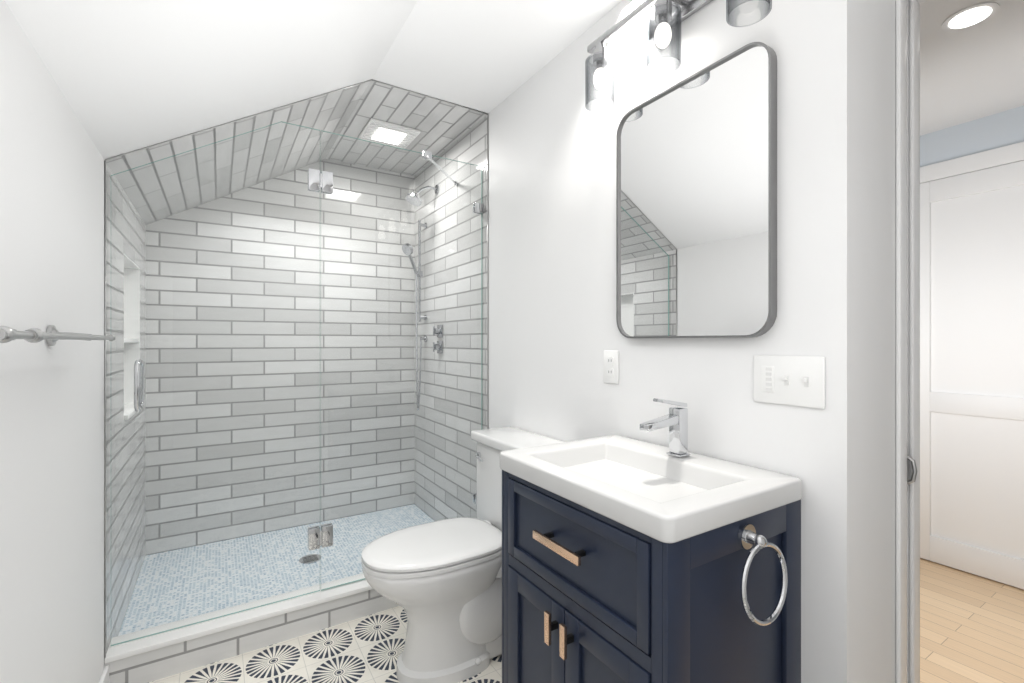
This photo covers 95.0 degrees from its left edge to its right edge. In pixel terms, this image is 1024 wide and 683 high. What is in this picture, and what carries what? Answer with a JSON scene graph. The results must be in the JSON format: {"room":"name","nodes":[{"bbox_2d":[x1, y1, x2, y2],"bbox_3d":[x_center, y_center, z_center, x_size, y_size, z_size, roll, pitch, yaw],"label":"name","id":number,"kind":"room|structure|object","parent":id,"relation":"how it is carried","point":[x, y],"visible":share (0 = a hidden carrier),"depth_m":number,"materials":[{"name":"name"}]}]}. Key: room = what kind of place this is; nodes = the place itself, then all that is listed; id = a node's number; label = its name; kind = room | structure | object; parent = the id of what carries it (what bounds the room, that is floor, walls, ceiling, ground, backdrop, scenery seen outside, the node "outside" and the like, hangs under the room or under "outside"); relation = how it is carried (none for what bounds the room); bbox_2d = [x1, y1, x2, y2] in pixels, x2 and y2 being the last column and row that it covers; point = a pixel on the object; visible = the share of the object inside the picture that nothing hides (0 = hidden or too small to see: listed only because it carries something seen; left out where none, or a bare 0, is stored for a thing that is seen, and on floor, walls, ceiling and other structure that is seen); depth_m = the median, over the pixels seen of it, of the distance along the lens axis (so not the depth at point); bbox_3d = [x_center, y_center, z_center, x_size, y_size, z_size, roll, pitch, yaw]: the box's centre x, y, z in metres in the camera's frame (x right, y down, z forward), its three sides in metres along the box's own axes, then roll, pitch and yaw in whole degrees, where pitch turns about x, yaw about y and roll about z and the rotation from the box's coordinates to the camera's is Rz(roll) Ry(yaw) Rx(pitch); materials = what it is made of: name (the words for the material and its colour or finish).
{"room":"bathroom","nodes":[
{"label":"bathroom","id":0,"kind":"room"},
{"bbox_2d":[0,0,145,682],"bbox_3d":[-1.019,0.300,0.902,0.100,1.860,3.810,0,0,-32],"label":"wall","id":1,"kind":"structure","parent":0,"point":[52,160],"depth_m":1.17,"materials":[{"name":"white paint"}]},
{"bbox_2d":[0,325,114,345],"bbox_3d":[-0.958,-0.014,0.983,0.086,0.048,0.826,0,0,-32],"label":"towel rail","id":2,"kind":"object","parent":1,"relation":"attached to","point":[52,335],"visible":1,"depth_m":0.82,"materials":[{"name":"silver metal"}]},
{"bbox_2d":[99,665,108,682],"bbox_3d":[-0.685,1.177,0.474,0.013,0.105,2.730,0,0,-32],"label":"baseboard","id":3,"kind":"structure","parent":1,"relation":"attached to","point":[104,678],"depth_m":1.59,"materials":[{"name":"white"}]},
{"bbox_2d":[124,254,139,419],"bbox_3d":[-1.779,-0.020,2.143,0.103,0.699,0.479,0,0,-32],"label":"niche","id":4,"kind":"object","parent":1,"relation":"attached to","point":[134,342],"depth_m":2.34,"materials":[{"name":"white stone"}]},
{"bbox_2d":[118,504,433,635],"bbox_3d":[-1.087,1.193,2.540,1.520,0.074,0.960,0,0,-32],"label":"shower floor","id":5,"kind":"structure","parent":0,"point":[320,560],"depth_m":2.41,"materials":[{"name":"tile"}]},
{"bbox_2d":[146,159,413,554],"bbox_3d":[-1.368,-0.025,2.989,1.720,2.510,0.100,0,0,-32],"label":"wall","id":6,"kind":"structure","parent":0,"point":[312,370],"depth_m":2.89,"materials":[{"name":"tile"}]},
{"bbox_2d":[106,81,486,224],"bbox_3d":[-1.082,-0.900,2.531,1.720,0.660,1.180,0,0,-32],"label":"shower ceiling","id":7,"kind":"structure","parent":0,"point":[352,111],"depth_m":2.34,"materials":[{"name":"tile"}]},
{"bbox_2d":[358,118,420,148],"bbox_3d":[-0.699,-1.170,2.664,0.280,0.019,0.280,0,0,-32],"label":"fan light","id":8,"kind":"object","parent":7,"relation":"attached to","point":[386,133],"visible":0.85,"depth_m":2.63,"materials":[{"name":"white plastic"}]},
{"bbox_2d":[4,0,621,159],"bbox_3d":[0.099,-0.900,0.905,2.000,0.660,2.830,0,0,-32],"label":"ceiling","id":9,"kind":"structure","parent":0,"point":[129,75],"depth_m":1.55,"materials":[{"name":"white paint"}]},
{"bbox_2d":[149,558,1023,682],"bbox_3d":[0.839,1.255,1.533,3.920,0.050,4.910,0,0,-32],"label":"floor","id":10,"kind":"structure","parent":0,"point":[971,628],"depth_m":1.88,"materials":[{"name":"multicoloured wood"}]},
{"bbox_2d":[105,573,399,682],"bbox_3d":[-0.801,1.163,2.082,1.520,0.135,0.136,0,0,-32],"label":"curb","id":11,"kind":"object","parent":10,"relation":"on","point":[153,658],"visible":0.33,"depth_m":1.85,"materials":[{"name":"tile"}]},
{"bbox_2d":[111,121,483,647],"bbox_3d":[-0.867,0.085,2.194,1.510,2.048,0.388,0,0,-32],"label":"glass enclosure","id":12,"kind":"object","parent":11,"relation":"on","point":[317,181],"visible":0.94,"depth_m":2.00,"materials":[{"name":"clear glass"}]},
{"bbox_2d":[361,426,562,682],"bbox_3d":[-0.202,0.816,1.837,0.751,0.829,0.456,0,0,-32],"label":"toilet","id":13,"kind":"object","parent":10,"relation":"on","point":[440,582],"visible":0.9,"depth_m":1.71,"materials":[{"name":"white ceramic"}]},
{"bbox_2d":[500,435,801,682],"bbox_3d":[0.315,0.777,1.242,0.511,0.906,0.623,0,0,-32],"label":"bathroom vanity","id":14,"kind":"object","parent":10,"relation":"on","point":[623,559],"visible":1,"depth_m":1.06,"materials":[{"name":"blue paint"}]},
{"bbox_2d":[640,398,690,457],"bbox_3d":[0.424,0.240,1.304,0.164,0.166,0.048,0,0,-32],"label":"faucet","id":15,"kind":"object","parent":14,"relation":"on","point":[675,420],"visible":1,"depth_m":1.31,"materials":[{"name":"silver metal"}]},
{"bbox_2d":[737,523,787,625],"bbox_3d":[0.512,0.482,0.977,0.160,0.191,0.053,0,0,-32],"label":"towel ring","id":16,"kind":"object","parent":14,"relation":"attached to","point":[748,537],"visible":0.98,"depth_m":0.97,"materials":[{"name":"silver metal"}]},
{"bbox_2d":[414,0,866,682],"bbox_3d":[0.066,0.025,2.223,0.100,2.410,2.720,0,0,-32],"label":"wall","id":17,"kind":"structure","parent":0,"point":[540,146],"depth_m":1.55,"materials":[{"name":"white paint"}]},
{"bbox_2d":[104,79,487,663],"bbox_3d":[-0.768,-0.032,2.029,1.519,2.294,0.006,0,0,-32],"label":"trim","id":18,"kind":"structure","parent":17,"relation":"attached to","point":[105,295],"depth_m":1.62,"materials":[{"name":"silver metal"}]},
{"bbox_2d":[402,185,442,409],"bbox_3d":[-0.597,-0.272,2.993,0.205,1.452,0.309,0,0,-32],"label":"shower fixture set","id":19,"kind":"object","parent":17,"relation":"attached to","point":[437,347],"depth_m":3.09,"materials":[{"name":"silver metal"}]},
{"bbox_2d":[604,350,618,383],"bbox_3d":[0.350,0.090,1.663,0.008,0.116,0.072,0,0,-32],"label":"electrical outlet plate","id":20,"kind":"object","parent":17,"relation":"attached to","point":[611,366],"visible":1,"depth_m":1.66,"materials":[{"name":"white plastic"}]},
{"bbox_2d":[585,0,771,112],"bbox_3d":[0.456,-0.935,1.373,0.136,0.270,0.645,0,0,-32],"label":"sconce","id":21,"kind":"object","parent":17,"relation":"attached to","point":[664,18],"visible":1,"depth_m":1.40,"materials":[{"name":"silver metal"}]},
{"bbox_2d":[616,42,776,337],"bbox_3d":[0.510,-0.388,1.389,0.028,0.755,0.530,0,0,-32],"label":"mirror","id":22,"kind":"object","parent":17,"relation":"attached to","point":[696,205],"visible":0.98,"depth_m":1.33,"materials":[{"name":"grey mirror"}]},
{"bbox_2d":[754,355,824,408],"bbox_3d":[0.668,0.095,1.145,0.018,0.120,0.168,0,0,-32],"label":"switch plate","id":23,"kind":"object","parent":17,"relation":"attached to","point":[793,380],"visible":1,"depth_m":1.14,"materials":[{"name":"white plastic"}]},
{"bbox_2d":[867,0,895,682],"bbox_3d":[0.871,0.025,1.181,0.160,2.410,0.100,0,0,-32],"label":"wall","id":24,"kind":"structure","parent":0,"point":[881,341],"depth_m":1.14,"materials":[{"name":"white paint"}]},
{"bbox_2d":[896,0,919,682],"bbox_3d":[1.019,0.170,1.207,0.128,2.120,0.012,0,0,-32],"label":"door frame","id":25,"kind":"structure","parent":24,"relation":"attached to","point":[901,338],"depth_m":1.19,"materials":[{"name":"white"}]},
{"bbox_2d":[907,0,909,682],"bbox_3d":[0.751,0.025,1.637,0.120,2.410,1.000,0,0,-32],"label":"pocket door","id":26,"kind":"structure","parent":0,"point":[908,1],"depth_m":1.22,"materials":[{"name":"white paint"}]},
{"bbox_2d":[907,446,916,491],"bbox_3d":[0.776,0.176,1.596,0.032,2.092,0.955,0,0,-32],"label":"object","id":27,"kind":"structure","parent":26,"relation":"in","point":[914,472],"depth_m":1.20,"materials":[{"name":"silver"}]},
{"bbox_2d":[919,0,1023,135],"bbox_3d":[1.875,-1.195,1.762,1.920,0.050,4.200,0,0,-32],"label":"ceiling","id":28,"kind":"structure","parent":0,"point":[972,73],"depth_m":1.99,"materials":[{"name":"white paint"}]},
{"bbox_2d":[942,2,999,31],"bbox_3d":[1.649,-1.167,1.690,0.150,0.006,0.150,0,0,-32],"label":"recessed light","id":29,"kind":"object","parent":28,"relation":"in","point":[970,16],"visible":1,"depth_m":1.68,"materials":[{"name":"white"}]},
{"bbox_2d":[920,106,1023,589],"bbox_3d":[2.647,0.030,2.244,0.100,2.400,4.200,0,0,-32],"label":"wall","id":30,"kind":"structure","parent":0,"point":[996,130],"depth_m":2.48,"materials":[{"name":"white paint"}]},
{"bbox_2d":[920,142,1023,588],"bbox_3d":[2.463,0.121,2.353,0.094,2.213,1.000,0,0,-32],"label":"hall door","id":31,"kind":"structure","parent":30,"relation":"in","point":[972,363],"depth_m":2.47,"materials":[{"name":"white"}]}
]}

